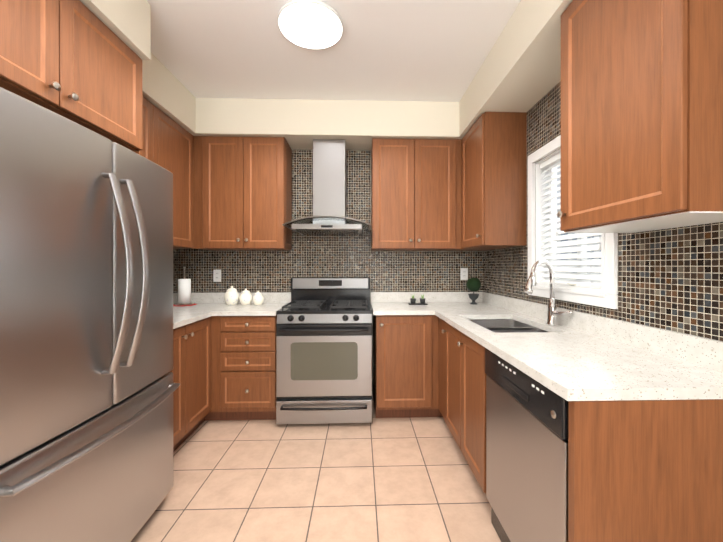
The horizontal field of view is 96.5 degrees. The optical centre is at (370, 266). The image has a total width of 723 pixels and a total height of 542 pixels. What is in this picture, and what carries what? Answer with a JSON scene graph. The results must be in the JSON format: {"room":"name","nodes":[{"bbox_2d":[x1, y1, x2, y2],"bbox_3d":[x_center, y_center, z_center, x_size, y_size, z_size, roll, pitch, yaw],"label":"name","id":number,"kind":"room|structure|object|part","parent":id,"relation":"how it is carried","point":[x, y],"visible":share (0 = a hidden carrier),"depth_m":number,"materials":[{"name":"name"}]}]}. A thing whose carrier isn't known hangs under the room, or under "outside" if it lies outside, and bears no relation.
{"room":"kitchen","nodes":[
{"label":"kitchen","id":0,"kind":"room"},
{"bbox_2d":[173,249,175,292],"bbox_3d":[-1.872,-0.097,0.406,0.120,2.740,5.510,0,0,-2],"label":"wall","id":1,"kind":"structure","parent":0,"point":[174,270],"depth_m":3.13,"materials":[{"name":"tile"}]},
{"bbox_2d":[0,0,147,155],"bbox_3d":[-1.541,-0.897,1.288,0.593,0.518,0.995,0,0,-2],"label":"upper cabinet","id":2,"kind":"object","parent":1,"relation":"attached to","point":[58,56],"depth_m":1.37,"materials":[{"name":"brown wood"}]},
{"bbox_2d":[143,101,155,162],"bbox_3d":[-1.693,-0.658,2.038,0.338,0.998,0.473,0,0,-2],"label":"upper cabinet","id":3,"kind":"object","parent":1,"relation":"attached to","point":[151,156],"depth_m":2.26,"materials":[{"name":"brown wood"}]},
{"bbox_2d":[156,107,195,248],"bbox_3d":[-1.710,-0.659,2.571,0.338,0.998,0.592,0,0,-2],"label":"upper cabinet","id":4,"kind":"object","parent":1,"relation":"attached to","point":[175,146],"depth_m":2.64,"materials":[{"name":"brown wood"}]},
{"bbox_2d":[131,394,500,541],"bbox_3d":[-0.288,1.303,0.458,3.350,0.060,5.710,0,0,-2],"label":"floor","id":5,"kind":"structure","parent":0,"point":[413,479],"depth_m":1.87,"materials":[{"name":"tile"}]},
{"bbox_2d":[0,87,179,541],"bbox_3d":[-1.371,0.379,1.303,0.878,1.785,0.920,0,0,-2],"label":"fridge","id":6,"kind":"object","parent":5,"relation":"on","point":[88,387],"visible":1,"depth_m":1.16,"materials":[{"name":"silver metal"}]},
{"bbox_2d":[170,317,209,451],"bbox_3d":[-1.562,0.831,2.186,0.608,0.876,0.784,0,0,-2],"label":"base cabinet","id":7,"kind":"object","parent":5,"relation":"on","point":[191,342],"depth_m":2.28,"materials":[{"name":"brown wood"}]},
{"bbox_2d":[173,292,224,328],"bbox_3d":[-1.561,0.323,2.481,0.630,0.135,1.380,0,0,-2],"label":"countertop","id":8,"kind":"structure","parent":7,"relation":"on","point":[182,315],"depth_m":2.67,"materials":[{"name":"stone"}]},
{"bbox_2d":[173,267,196,305],"bbox_3d":[-1.713,0.176,2.978,0.200,0.354,0.200,0,0,-2],"label":"paper towel","id":9,"kind":"object","parent":8,"relation":"on","point":[184,291],"visible":1,"depth_m":2.94,"materials":[{"name":"white paper"}]},
{"bbox_2d":[210,316,275,420],"bbox_3d":[-1.034,0.830,2.885,0.533,0.876,0.608,0,0,-2],"label":"base cabinet","id":10,"kind":"object","parent":5,"relation":"on","point":[242,348],"depth_m":2.59,"materials":[{"name":"brown wood"}]},
{"bbox_2d":[213,292,290,315],"bbox_3d":[-1.009,0.322,2.865,0.496,0.135,0.646,0,0,-2],"label":"countertop","id":11,"kind":"structure","parent":10,"relation":"on","point":[273,301],"depth_m":2.87,"materials":[{"name":"stone"}]},
{"bbox_2d":[224,286,238,304],"bbox_3d":[-1.286,0.266,3.002,0.134,0.175,0.134,0,0,-2],"label":"canister","id":12,"kind":"object","parent":11,"relation":"on","point":[231,295],"visible":1,"depth_m":2.96,"materials":[{"name":"beige ceramic"}]},
{"bbox_2d":[239,289,251,304],"bbox_3d":[-1.156,0.278,3.001,0.116,0.150,0.116,0,0,-2],"label":"canister","id":13,"kind":"object","parent":11,"relation":"on","point":[245,297],"visible":1,"depth_m":2.96,"materials":[{"name":"beige ceramic"}]},
{"bbox_2d":[252,291,263,304],"bbox_3d":[-1.041,0.288,2.999,0.104,0.130,0.104,0,0,-2],"label":"canister","id":14,"kind":"object","parent":11,"relation":"on","point":[258,298],"visible":1,"depth_m":2.96,"materials":[{"name":"beige ceramic"}]},
{"bbox_2d":[276,277,371,423],"bbox_3d":[-0.372,0.687,2.841,0.763,1.164,0.716,0,0,-2],"label":"range","id":15,"kind":"object","parent":5,"relation":"on","point":[323,350],"visible":1,"depth_m":2.55,"materials":[{"name":"silver metal"}]},
{"bbox_2d":[373,315,437,417],"bbox_3d":[0.297,0.830,2.927,0.515,0.876,0.608,0,0,-2],"label":"base cabinet","id":16,"kind":"object","parent":5,"relation":"on","point":[405,347],"depth_m":2.63,"materials":[{"name":"brown wood"}]},
{"bbox_2d":[371,292,432,314],"bbox_3d":[0.264,0.322,2.914,0.496,0.135,0.628,0,0,-2],"label":"countertop","id":17,"kind":"structure","parent":16,"relation":"on","point":[382,303],"depth_m":3.10,"materials":[{"name":"stone"}]},
{"bbox_2d":[408,295,427,304],"bbox_3d":[0.446,0.304,3.021,0.170,0.098,0.080,0,0,-2],"label":"succulents","id":18,"kind":"object","parent":17,"relation":"on","point":[413,300],"visible":1,"depth_m":3.00,"materials":[{"name":"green plant"}]},
{"bbox_2d":[438,317,486,438],"bbox_3d":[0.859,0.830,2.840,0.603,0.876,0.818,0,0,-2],"label":"base cabinet","id":19,"kind":"object","parent":5,"relation":"on","point":[461,360],"depth_m":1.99,"materials":[{"name":"brown wood"}]},
{"bbox_2d":[433,292,722,400],"bbox_3d":[0.861,0.323,2.099,0.646,0.135,2.296,0,0,-2],"label":"countertop","id":20,"kind":"structure","parent":19,"relation":"on","point":[578,356],"depth_m":1.28,"materials":[{"name":"stone"}]},
{"bbox_2d":[466,278,480,304],"bbox_3d":[0.977,0.228,3.042,0.130,0.251,0.132,0,0,-2],"label":"topiary","id":21,"kind":"object","parent":20,"relation":"on","point":[473,284],"visible":1,"depth_m":3.00,"materials":[{"name":"green plant"}]},
{"bbox_2d":[468,319,547,332],"bbox_3d":[0.864,0.493,2.069,0.465,0.200,0.700,0,0,-2],"label":"sink","id":22,"kind":"object","parent":20,"relation":"in","point":[502,325],"visible":0.08,"depth_m":2.37,"materials":[{"name":"silver metal"}]},
{"bbox_2d":[524,260,573,325],"bbox_3d":[1.036,0.156,1.926,0.265,0.398,0.161,0,0,-2],"label":"faucet","id":23,"kind":"object","parent":20,"relation":"on","point":[553,313],"visible":1,"depth_m":1.95,"materials":[{"name":"silver metal"}]},
{"bbox_2d":[485,348,568,541],"bbox_3d":[0.887,0.834,1.305,0.627,0.872,0.618,0,0,-2],"label":"dishwasher","id":24,"kind":"object","parent":5,"relation":"on","point":[527,426],"visible":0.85,"depth_m":1.22,"materials":[{"name":"silver metal"}]},
{"bbox_2d":[80,0,572,149],"bbox_3d":[-0.331,-1.313,1.828,3.048,0.309,2.759,0,0,-2],"label":"soffit","id":25,"kind":"object","parent":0,"point":[519,70],"depth_m":2.58,"materials":[{"name":"beige paint"}]},
{"bbox_2d":[176,149,483,393],"bbox_3d":[-0.377,-0.101,3.270,3.350,2.740,0.120,0,0,-2],"label":"wall","id":26,"kind":"structure","parent":0,"point":[332,256],"depth_m":3.21,"materials":[{"name":"tile"}]},
{"bbox_2d":[213,270,220,281],"bbox_3d":[-1.503,0.089,3.169,0.074,0.120,0.008,0,0,-2],"label":"electrical outlet","id":27,"kind":"object","parent":26,"relation":"attached to","point":[217,274],"depth_m":3.17,"materials":[{"name":"white plastic"}]},
{"bbox_2d":[196,136,291,249],"bbox_3d":[-1.169,-0.660,3.018,0.806,0.998,0.328,0,0,-2],"label":"upper cabinet","id":28,"kind":"object","parent":26,"relation":"attached to","point":[244,184],"depth_m":2.86,"materials":[{"name":"brown wood"}]},
{"bbox_2d":[282,139,370,234],"bbox_3d":[-0.376,-0.736,2.954,0.765,0.846,0.505,0,0,-2],"label":"range hood","id":29,"kind":"object","parent":26,"relation":"attached to","point":[328,217],"visible":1,"depth_m":2.94,"materials":[{"name":"silver metal"}]},
{"bbox_3d":[-0.376,-0.394,2.954,0.765,0.081,0.505,0,0,-2],"label":"canopy glass","id":30,"kind":"part","parent":29,"relation":"part of","materials":[{"name":"grey"}]},
{"bbox_2d":[371,138,459,250],"bbox_3d":[0.392,-0.660,3.067,0.755,0.998,0.328,0,0,-2],"label":"upper cabinet","id":31,"kind":"object","parent":26,"relation":"attached to","point":[415,183],"depth_m":2.91,"materials":[{"name":"brown wood"}]},
{"bbox_2d":[460,268,467,279],"bbox_3d":[0.945,0.074,3.247,0.074,0.120,0.008,0,0,-2],"label":"electrical outlet","id":32,"kind":"object","parent":26,"relation":"attached to","point":[463,271],"depth_m":3.24,"materials":[{"name":"white plastic"}]},
{"bbox_2d":[147,0,520,101],"bbox_3d":[-0.288,-1.497,0.454,3.350,0.060,5.710,0,0,-2],"label":"ceiling","id":33,"kind":"structure","parent":0,"point":[413,50],"depth_m":2.18,"materials":[{"name":"white paint"}]},
{"bbox_2d":[277,0,342,48],"bbox_3d":[-0.357,-1.452,1.948,0.390,0.032,0.390,0,0,-2],"label":"ceiling light","id":34,"kind":"object","parent":33,"relation":"in","point":[313,24],"visible":0.96,"depth_m":1.91,"materials":[{"name":"white glass"}]},
{"bbox_2d":[484,81,722,340],"bbox_3d":[1.306,-0.097,0.507,0.140,2.740,5.510,0,0,-2],"label":"wall","id":35,"kind":"structure","parent":0,"point":[671,279],"depth_m":1.39,"materials":[{"name":"tile"}]},
{"bbox_2d":[460,112,526,250],"bbox_3d":[0.997,-0.659,2.685,0.336,0.998,0.535,0,0,-2],"label":"upper cabinet","id":36,"kind":"object","parent":35,"relation":"attached to","point":[493,152],"depth_m":2.42,"materials":[{"name":"brown wood"}]},
{"bbox_2d":[528,135,617,308],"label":"window","id":37,"kind":"structure","parent":35,"relation":"in","point":[605,295],"depth_m":2.13,"materials":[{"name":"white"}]},
{"bbox_2d":[540,152,600,287],"bbox_3d":[1.228,-0.306,1.967,0.063,0.841,0.633,0,0,-2],"label":"window blinds","id":38,"kind":"object","parent":37,"relation":"attached to","point":[589,275],"visible":0.42,"depth_m":2.04,"materials":[{"name":"white plastic"}]},
{"bbox_2d":[557,0,722,232],"bbox_3d":[1.044,-0.657,1.200,0.336,0.998,0.565,0,0,-2],"label":"upper cabinet","id":39,"kind":"object","parent":35,"relation":"attached to","point":[641,115],"depth_m":1.07,"materials":[{"name":"brown wood"}]}
]}

